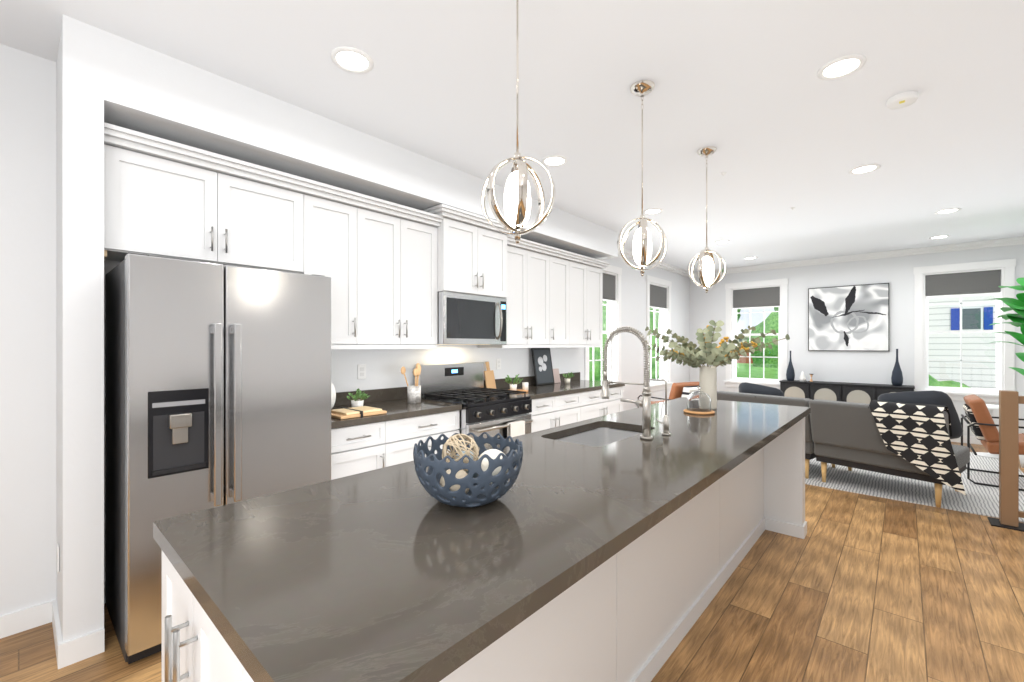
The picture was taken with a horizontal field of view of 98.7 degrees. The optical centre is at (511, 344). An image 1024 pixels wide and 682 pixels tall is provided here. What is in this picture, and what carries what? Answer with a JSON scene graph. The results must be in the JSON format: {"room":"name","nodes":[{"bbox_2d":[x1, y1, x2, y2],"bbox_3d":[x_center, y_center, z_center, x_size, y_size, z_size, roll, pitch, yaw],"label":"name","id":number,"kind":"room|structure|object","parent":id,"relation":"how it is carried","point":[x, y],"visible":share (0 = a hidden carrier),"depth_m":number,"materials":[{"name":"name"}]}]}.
{"room":"kitchen","nodes":[
{"label":"kitchen","id":0,"kind":"room"},
{"bbox_2d":[56,15,103,641],"bbox_3d":[-2.053,-0.020,2.085,0.480,2.780,0.130,0,0,42],"label":"wall","id":1,"kind":"structure","parent":0,"point":[80,316],"depth_m":1.93,"materials":[{"name":"white paint"}]},
{"bbox_2d":[57,543,58,571],"bbox_3d":[-2.092,0.980,2.027,0.070,0.114,0.005,0,0,42],"label":"electrical outlet plate","id":2,"kind":"object","parent":1,"relation":"attached to","point":[57,543],"depth_m":2.01,"materials":[{"name":"white plastic"}]},
{"bbox_2d":[49,599,66,668],"bbox_3d":[-2.084,1.320,2.017,0.465,0.100,0.015,0,0,42],"label":"baseboard","id":3,"kind":"structure","parent":1,"relation":"attached to","point":[60,646],"depth_m":1.93,"materials":[{"name":"white"}]},
{"bbox_2d":[0,44,689,615],"bbox_3d":[-0.318,-0.020,4.504,0.150,2.780,11.300,0,0,42],"label":"wall","id":4,"kind":"structure","parent":0,"point":[26,330],"depth_m":2.15,"materials":[{"name":"white paint"}]},
{"bbox_2d":[0,602,48,638],"bbox_3d":[-3.132,1.320,1.223,0.015,0.100,2.595,0,0,42],"label":"baseboard","id":5,"kind":"structure","parent":4,"relation":"attached to","point":[25,619],"depth_m":2.11,"materials":[{"name":"white wood"}]},
{"bbox_2d":[104,122,443,345],"bbox_3d":[-1.366,-0.524,2.901,0.416,1.048,1.988,0,0,42],"label":"upper cabinet","id":6,"kind":"object","parent":4,"relation":"attached to","point":[391,269],"depth_m":2.67,"materials":[{"name":"white wood"}]},
{"bbox_2d":[358,364,365,378],"bbox_3d":[-1.170,0.210,3.428,0.008,0.114,0.070,0,0,42],"label":"electrical outlet plate","id":7,"kind":"object","parent":4,"relation":"attached to","point":[361,371],"depth_m":3.43,"materials":[{"name":"white plastic"}]},
{"bbox_2d":[333,372,578,407],"bbox_3d":[-0.339,0.405,4.349,0.020,0.099,3.660,0,0,42],"label":"backsplash","id":8,"kind":"structure","parent":4,"relation":"attached to","point":[386,393],"depth_m":3.61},
{"bbox_2d":[444,210,507,297],"bbox_3d":[-0.450,-0.739,3.926,0.418,0.618,0.758,0,0,42],"label":"upper cabinet","id":9,"kind":"object","parent":4,"relation":"attached to","point":[475,253],"depth_m":3.76,"materials":[{"name":"white wood"}]},
{"bbox_2d":[436,291,506,344],"bbox_3d":[-0.430,-0.213,3.908,0.471,0.427,0.752,0,0,42],"label":"microwave","id":10,"kind":"object","parent":9,"relation":"attached to","point":[466,319],"visible":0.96,"depth_m":3.73,"materials":[{"name":"silver metal"}]},
{"bbox_2d":[496,358,500,369],"bbox_3d":[-0.138,0.200,4.585,0.008,0.114,0.070,0,0,42],"label":"electrical outlet plate","id":11,"kind":"object","parent":4,"relation":"attached to","point":[498,361],"depth_m":4.58,"materials":[{"name":"white plastic"}]},
{"bbox_2d":[478,231,609,345],"bbox_3d":[0.437,-0.524,4.922,0.416,1.048,1.908,0,0,42],"label":"upper cabinet","id":12,"kind":"object","parent":4,"relation":"attached to","point":[555,298],"depth_m":4.69,"materials":[{"name":"white wood"}]},
{"bbox_2d":[584,265,623,391],"bbox_3d":[1.245,-0.180,6.219,0.200,1.920,1.030,0,0,42],"label":"window","id":13,"kind":"structure","parent":4,"relation":"in","point":[608,288],"depth_m":6.47,"materials":[{"name":"white wood"}]},
{"bbox_2d":[618,249,690,276],"bbox_3d":[2.230,-1.367,7.183,0.085,0.085,3.690,0,0,42],"label":"crown molding","id":14,"kind":"structure","parent":4,"relation":"attached to","point":[629,254],"depth_m":7.68,"materials":[{"name":"white wood"}]},
{"bbox_2d":[646,275,672,391],"bbox_3d":[2.489,-0.180,7.614,0.200,1.920,1.030,0,0,42],"label":"window","id":15,"kind":"structure","parent":4,"relation":"in","point":[658,297],"depth_m":7.73,"materials":[{"name":"white wood"}]},
{"bbox_2d":[104,31,617,259],"bbox_3d":[-0.430,-1.255,3.905,0.480,0.310,4.745,0,0,42],"label":"wall","id":16,"kind":"structure","parent":0,"point":[148,91],"depth_m":2.58,"materials":[{"name":"white paint"}]},
{"bbox_2d":[0,442,1023,681],"bbox_3d":[1.567,1.420,2.823,5.200,0.100,11.600,0,0,42],"label":"floor","id":17,"kind":"structure","parent":0,"point":[853,587],"depth_m":2.24,"materials":[{"name":"brown wood"}]},
{"bbox_2d":[106,253,330,663],"bbox_3d":[-1.551,0.489,2.368,0.772,1.762,0.870,0,0,42],"label":"fridge","id":18,"kind":"object","parent":17,"relation":"on","point":[218,385],"visible":0.79,"depth_m":2.03,"materials":[{"name":"grey metal"}]},
{"bbox_2d":[331,420,386,479],"bbox_3d":[-1.198,0.932,2.938,0.618,0.875,0.410,0,0,42],"label":"base cabinet","id":19,"kind":"object","parent":17,"relation":"on","point":[362,448],"depth_m":2.75,"materials":[{"name":"white wood"}]},
{"bbox_2d":[331,400,461,427],"bbox_3d":[-0.974,0.475,3.168,0.646,0.040,1.061,0,0,42],"label":"countertop","id":20,"kind":"structure","parent":19,"relation":"on","point":[396,409],"depth_m":3.13,"materials":[{"name":"grey stone"}]},
{"bbox_2d":[331,363,420,418],"bbox_3d":[-0.921,0.299,3.122,0.440,0.310,0.833,0,0,42],"label":"decorations","id":21,"kind":"object","parent":20,"relation":"on","point":[357,409],"depth_m":3.02,"materials":[{"name":"wood"},{"name":"white ceramic"},{"name":"plant leaves"}]},
{"bbox_2d":[387,412,458,466],"bbox_3d":[-0.846,0.932,3.332,0.618,0.875,0.647,0,0,42],"label":"base cabinet","id":22,"kind":"object","parent":17,"relation":"on","point":[397,431],"depth_m":3.06,"materials":[{"name":"white wood"}]},
{"bbox_2d":[415,362,532,448],"bbox_3d":[-0.305,0.770,3.796,0.750,1.200,0.752,0,0,42],"label":"range","id":23,"kind":"object","parent":17,"relation":"on","point":[493,412],"visible":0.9,"depth_m":3.72,"materials":[{"name":"silver metal"}]},
{"bbox_2d":[153,421,806,681],"bbox_3d":[0.604,0.932,2.152,0.907,0.876,3.614,0,0,42],"label":"kitchen island","id":24,"kind":"object","parent":17,"relation":"on","point":[622,623],"depth_m":1.72,"materials":[{"name":"wood wood"},{"name":"painted wood"}]},
{"bbox_2d":[153,397,810,681],"bbox_3d":[0.627,0.476,2.168,0.930,0.044,3.610,0,0,42],"label":"island countertop","id":25,"kind":"structure","parent":24,"relation":"on","point":[368,576],"depth_m":1.01,"materials":[{"name":"grey stone"}]},
{"bbox_2d":[413,432,522,506],"bbox_3d":[-0.127,0.358,1.292,0.320,0.191,0.319,0,0,42],"label":"decorative bowl","id":26,"kind":"object","parent":25,"relation":"on","point":[467,476],"visible":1,"depth_m":1.20,"materials":[{"name":"blue glazed ceramic"}]},
{"bbox_2d":[601,326,652,439],"bbox_3d":[0.570,0.180,2.198,0.275,0.547,0.060,0,0,42],"label":"faucet","id":27,"kind":"object","parent":25,"relation":"on","point":[644,403],"visible":1,"depth_m":2.13,"materials":[{"name":"silver metal"}]},
{"bbox_2d":[650,379,670,435],"bbox_3d":[0.747,0.315,2.248,0.127,0.278,0.044,0,0,42],"label":"faucet","id":28,"kind":"object","parent":25,"relation":"on","point":[665,423],"visible":0.98,"depth_m":2.22,"materials":[{"name":"silver metal"}]},
{"bbox_2d":[683,386,714,414],"bbox_3d":[1.251,0.364,2.944,0.194,0.179,0.194,0,0,42],"label":"cloche","id":29,"kind":"object","parent":25,"relation":"on","point":[698,402],"visible":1,"depth_m":2.89,"materials":[{"name":"clear glass"}]},
{"bbox_2d":[645,320,789,409],"bbox_3d":[1.436,0.148,3.133,0.949,0.612,0.776,0,0,42],"label":"vase","id":30,"kind":"object","parent":25,"relation":"on","point":[713,354],"visible":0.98,"depth_m":3.08,"materials":[{"name":"beige ceramic"}]},
{"bbox_2d":[531,392,582,432],"bbox_3d":[0.185,0.932,4.489,0.618,0.875,0.920,0,0,42],"label":"base cabinet","id":31,"kind":"object","parent":17,"relation":"on","point":[552,411],"depth_m":4.30,"materials":[{"name":"white wood"}]},
{"bbox_2d":[496,380,624,399],"bbox_3d":[0.505,0.475,4.826,0.646,0.040,1.849,0,0,42],"label":"countertop","id":32,"kind":"structure","parent":31,"relation":"on","point":[537,392],"depth_m":4.69,"materials":[{"name":"grey stone"}]},
{"bbox_2d":[484,348,573,391],"bbox_3d":[0.297,0.245,4.707,0.433,0.417,1.302,0,0,42],"label":"decorations","id":33,"kind":"object","parent":32,"relation":"on","point":[545,372],"depth_m":4.96,"materials":[{"name":"brown"}]},
{"bbox_2d":[583,388,622,419],"bbox_3d":[0.801,0.932,5.178,0.618,0.875,0.929,0,0,42],"label":"base cabinet","id":34,"kind":"object","parent":17,"relation":"on","point":[594,406],"depth_m":4.93,"materials":[{"name":"white wood"}]},
{"bbox_2d":[638,382,698,403],"bbox_3d":[2.413,0.950,6.455,0.680,0.836,0.901,0,0,-26],"label":"leather chair","id":35,"kind":"object","parent":17,"relation":"on","point":[682,389],"visible":0.06,"depth_m":6.12,"materials":[{"name":"orange leather"}]},
{"bbox_2d":[779,380,842,401],"bbox_3d":[4.872,0.995,7.161,0.820,0.750,0.376,0,0,42],"label":"sideboard","id":36,"kind":"object","parent":17,"relation":"on","point":[821,390],"depth_m":7.00,"materials":[{"name":"black wood"}]},
{"bbox_2d":[786,351,794,380],"bbox_3d":[4.651,0.349,7.348,0.124,0.500,0.124,0,0,42],"label":"vase","id":37,"kind":"object","parent":36,"relation":"on","point":[790,374],"visible":1,"depth_m":7.31,"materials":[{"name":"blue ceramic"}]},
{"bbox_2d":[799,372,812,381],"bbox_3d":[4.783,0.519,7.151,0.200,0.160,0.100,0,0,42],"label":"figurine","id":38,"kind":"object","parent":36,"relation":"on","point":[802,377],"visible":1,"depth_m":7.15,"materials":[{"name":"white ceramic"}]},
{"bbox_2d":[843,384,914,403],"bbox_3d":[5.484,0.995,6.615,0.820,0.750,0.376,0,0,42],"label":"sideboard","id":39,"kind":"object","parent":17,"relation":"on","point":[866,393],"depth_m":6.55,"materials":[{"name":"black wood"}]},
{"bbox_2d":[891,349,902,385],"bbox_3d":[5.651,0.329,6.456,0.132,0.540,0.132,0,0,42],"label":"vase","id":40,"kind":"object","parent":39,"relation":"on","point":[897,377],"visible":1,"depth_m":6.42,"materials":[{"name":"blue ceramic"}]},
{"bbox_2d":[805,452,1023,522],"bbox_3d":[4.031,1.366,5.248,2.850,0.008,2.900,0,0,42],"label":"rug","id":41,"kind":"object","parent":17,"relation":"on","point":[977,499],"visible":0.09,"depth_m":4.23,"materials":[{"name":"white fabric"}]},
{"bbox_2d":[717,382,968,507],"bbox_3d":[3.301,0.876,4.525,1.024,0.969,2.080,0,0,-35],"label":"sofa","id":42,"kind":"object","parent":41,"relation":"on","point":[910,434],"visible":0.81,"depth_m":3.89,"materials":[{"name":"fabric"},{"name":"wood"}]},
{"bbox_2d":[976,404,998,458],"bbox_3d":[5.868,1.056,5.392,0.420,0.610,0.420,0,0,42],"label":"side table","id":43,"kind":"object","parent":41,"relation":"on","point":[990,407],"visible":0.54,"depth_m":5.36,"materials":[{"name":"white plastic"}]},
{"bbox_2d":[961,394,1023,490],"bbox_3d":[4.988,0.946,4.328,0.760,0.828,0.680,0,0,42],"label":"leather chair","id":44,"kind":"object","parent":41,"relation":"on","point":[982,424],"visible":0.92,"depth_m":4.31,"materials":[{"name":"orange leather"}]},
{"bbox_2d":[987,277,1023,468],"bbox_3d":[5.707,0.287,4.817,0.727,2.163,0.692,0,0,42],"label":"fiddle-leaf fig plant","id":45,"kind":"object","parent":17,"relation":"on","point":[1017,307],"visible":0.94,"depth_m":4.92,"materials":[{"name":"green plant"}]},
{"bbox_2d":[987,390,1023,531],"bbox_3d":[4.160,0.860,2.990,1.249,1.020,0.200,0,0,42],"label":"rail","id":46,"kind":"object","parent":17,"relation":"on","point":[1010,513],"visible":1,"depth_m":3.31,"materials":[{"name":"brown wood"}]},
{"bbox_2d":[0,0,1023,271],"bbox_3d":[1.567,-1.460,2.823,5.200,0.100,11.600,0,0,42],"label":"ceiling","id":47,"kind":"structure","parent":0,"point":[762,106],"depth_m":2.49,"materials":[{"name":"white paint"}]},
{"bbox_2d":[331,46,372,73],"bbox_3d":[-0.790,-1.405,2.179,0.199,0.010,0.199,0,0,-3],"label":"recessed light","id":48,"kind":"object","parent":47,"relation":"in","point":[352,60],"depth_m":2.17,"materials":[{"name":"white plastic"}]},
{"bbox_2d":[481,0,555,243],"bbox_3d":[0.020,-0.892,1.630,0.277,1.034,0.269,0,0,42],"label":"pendant light","id":49,"kind":"object","parent":47,"relation":"hanging from","point":[517,201],"visible":1,"depth_m":1.60,"materials":[{"name":"silver metal"}]},
{"bbox_2d":[541,155,567,166],"bbox_3d":[0.325,-1.405,3.369,0.199,0.010,0.199,0,0,-3],"label":"recessed light","id":50,"kind":"object","parent":47,"relation":"in","point":[553,160],"depth_m":3.36,"materials":[{"name":"white plastic"}]},
{"bbox_2d":[617,80,666,275],"bbox_3d":[0.712,-0.892,2.406,0.253,1.034,0.250,0,0,42],"label":"pendant light","id":51,"kind":"object","parent":47,"relation":"hanging from","point":[642,247],"visible":1,"depth_m":2.38,"materials":[{"name":"silver metal"}]},
{"bbox_2d":[643,208,662,213],"bbox_3d":[1.484,-1.405,4.639,0.199,0.010,0.199,0,0,-3],"label":"recessed light","id":52,"kind":"object","parent":47,"relation":"in","point":[653,210],"depth_m":4.63,"materials":[{"name":"white plastic"}]},
{"bbox_2d":[688,146,725,292],"bbox_3d":[1.411,-0.892,3.190,0.256,1.034,0.283,0,0,42],"label":"pendant light","id":53,"kind":"object","parent":47,"relation":"hanging from","point":[706,269],"visible":1,"depth_m":3.15,"materials":[{"name":"silver metal"}]},
{"bbox_2d":[817,54,865,79],"bbox_3d":[1.671,-1.405,2.234,0.199,0.010,0.199,0,0,-3],"label":"recessed light","id":54,"kind":"object","parent":47,"relation":"in","point":[840,67],"depth_m":2.23,"materials":[{"name":"white plastic"}]},
{"bbox_2d":[849,164,880,173],"bbox_3d":[2.823,-1.405,3.525,0.199,0.010,0.199,0,0,-3],"label":"recessed light","id":55,"kind":"object","parent":47,"relation":"in","point":[867,168],"depth_m":3.52,"materials":[{"name":"white plastic"}]},
{"bbox_2d":[929,235,949,238],"bbox_3d":[5.579,-1.405,5.744,0.199,0.010,0.199,0,0,-3],"label":"recessed light","id":56,"kind":"object","parent":47,"relation":"in","point":[940,236],"depth_m":5.73,"materials":[{"name":"white plastic"}]},
{"bbox_2d":[935,208,960,213],"bbox_3d":[4.580,-1.405,4.625,0.199,0.010,0.199,0,0,-3],"label":"recessed light","id":57,"kind":"object","parent":47,"relation":"in","point":[949,210],"depth_m":4.61,"materials":[{"name":"white plastic"}]},
{"bbox_2d":[690,244,1023,436],"bbox_3d":[5.378,-0.020,7.096,5.200,2.780,0.150,0,0,42],"label":"wall","id":58,"kind":"structure","parent":0,"point":[877,367],"depth_m":6.95,"materials":[{"name":"white paint"}]},
{"bbox_2d":[724,278,787,388],"bbox_3d":[4.402,-0.180,7.932,1.040,1.920,0.200,0,0,42],"label":"window","id":59,"kind":"structure","parent":58,"relation":"in","point":[762,298],"depth_m":7.88,"materials":[{"name":"white"}]},
{"bbox_2d":[808,283,888,350],"bbox_3d":[5.333,-0.420,7.008,1.030,1.040,0.034,0,0,42],"label":"framed painting","id":60,"kind":"object","parent":58,"relation":"attached to","point":[849,318],"visible":0.93,"depth_m":6.97,"materials":[{"name":"black"}]},
{"bbox_2d":[689,237,1023,277],"bbox_3d":[5.262,-1.367,7.041,4.800,0.085,0.085,0,0,42],"label":"crown molding","id":61,"kind":"structure","parent":58,"relation":"attached to","point":[915,251],"depth_m":6.69,"materials":[{"name":"white wood"}]},
{"bbox_2d":[914,259,1015,402],"bbox_3d":[6.339,-0.180,6.205,1.030,1.920,0.200,0,0,42],"label":"window","id":62,"kind":"structure","parent":58,"relation":"in","point":[977,283],"depth_m":6.17,"materials":[{"name":"white wood"}]},
{"bbox_2d":[950,436,981,444],"bbox_3d":[5.307,1.320,7.047,4.860,0.100,0.015,0,0,42],"label":"baseboard","id":63,"kind":"structure","parent":58,"relation":"attached to","point":[973,440],"depth_m":6.10,"materials":[{"name":"white wood"}]},
{"label":"outside","id":64,"kind":"structure","parent":0,"visible":0},
{"bbox_2d":[737,363,777,378],"bbox_3d":[29.309,4.620,67.656,280.000,0.500,260.000,0,0,42],"label":"ground","id":65,"kind":"structure","parent":64,"point":[745,374],"depth_m":69.39,"materials":[{"name":"green plant"}]},
{"bbox_2d":[737,325,756,363],"bbox_3d":[63.542,-0.330,113.099,13.400,9.400,25.400,0,0,42],"label":"house","id":66,"kind":"structure","parent":65,"relation":"on","point":[741,360],"depth_m":104.40,"materials":[{"name":"beige"}]},
{"bbox_2d":[589,300,970,387],"bbox_3d":[39.527,-5.079,89.335,70.947,33.220,168.020,0,0,37],"label":"trees","id":67,"kind":"object","parent":65,"relation":"on","point":[768,352],"depth_m":20.90,"materials":[{"name":"green plant"}]},
{"bbox_2d":[929,294,995,388],"bbox_3d":[23.906,-2.630,16.827,16.400,14.000,9.060,0,0,42],"label":"house siding","id":68,"kind":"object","parent":65,"relation":"on","point":[976,337],"depth_m":16.76,"materials":[{"name":"white"}]}
]}

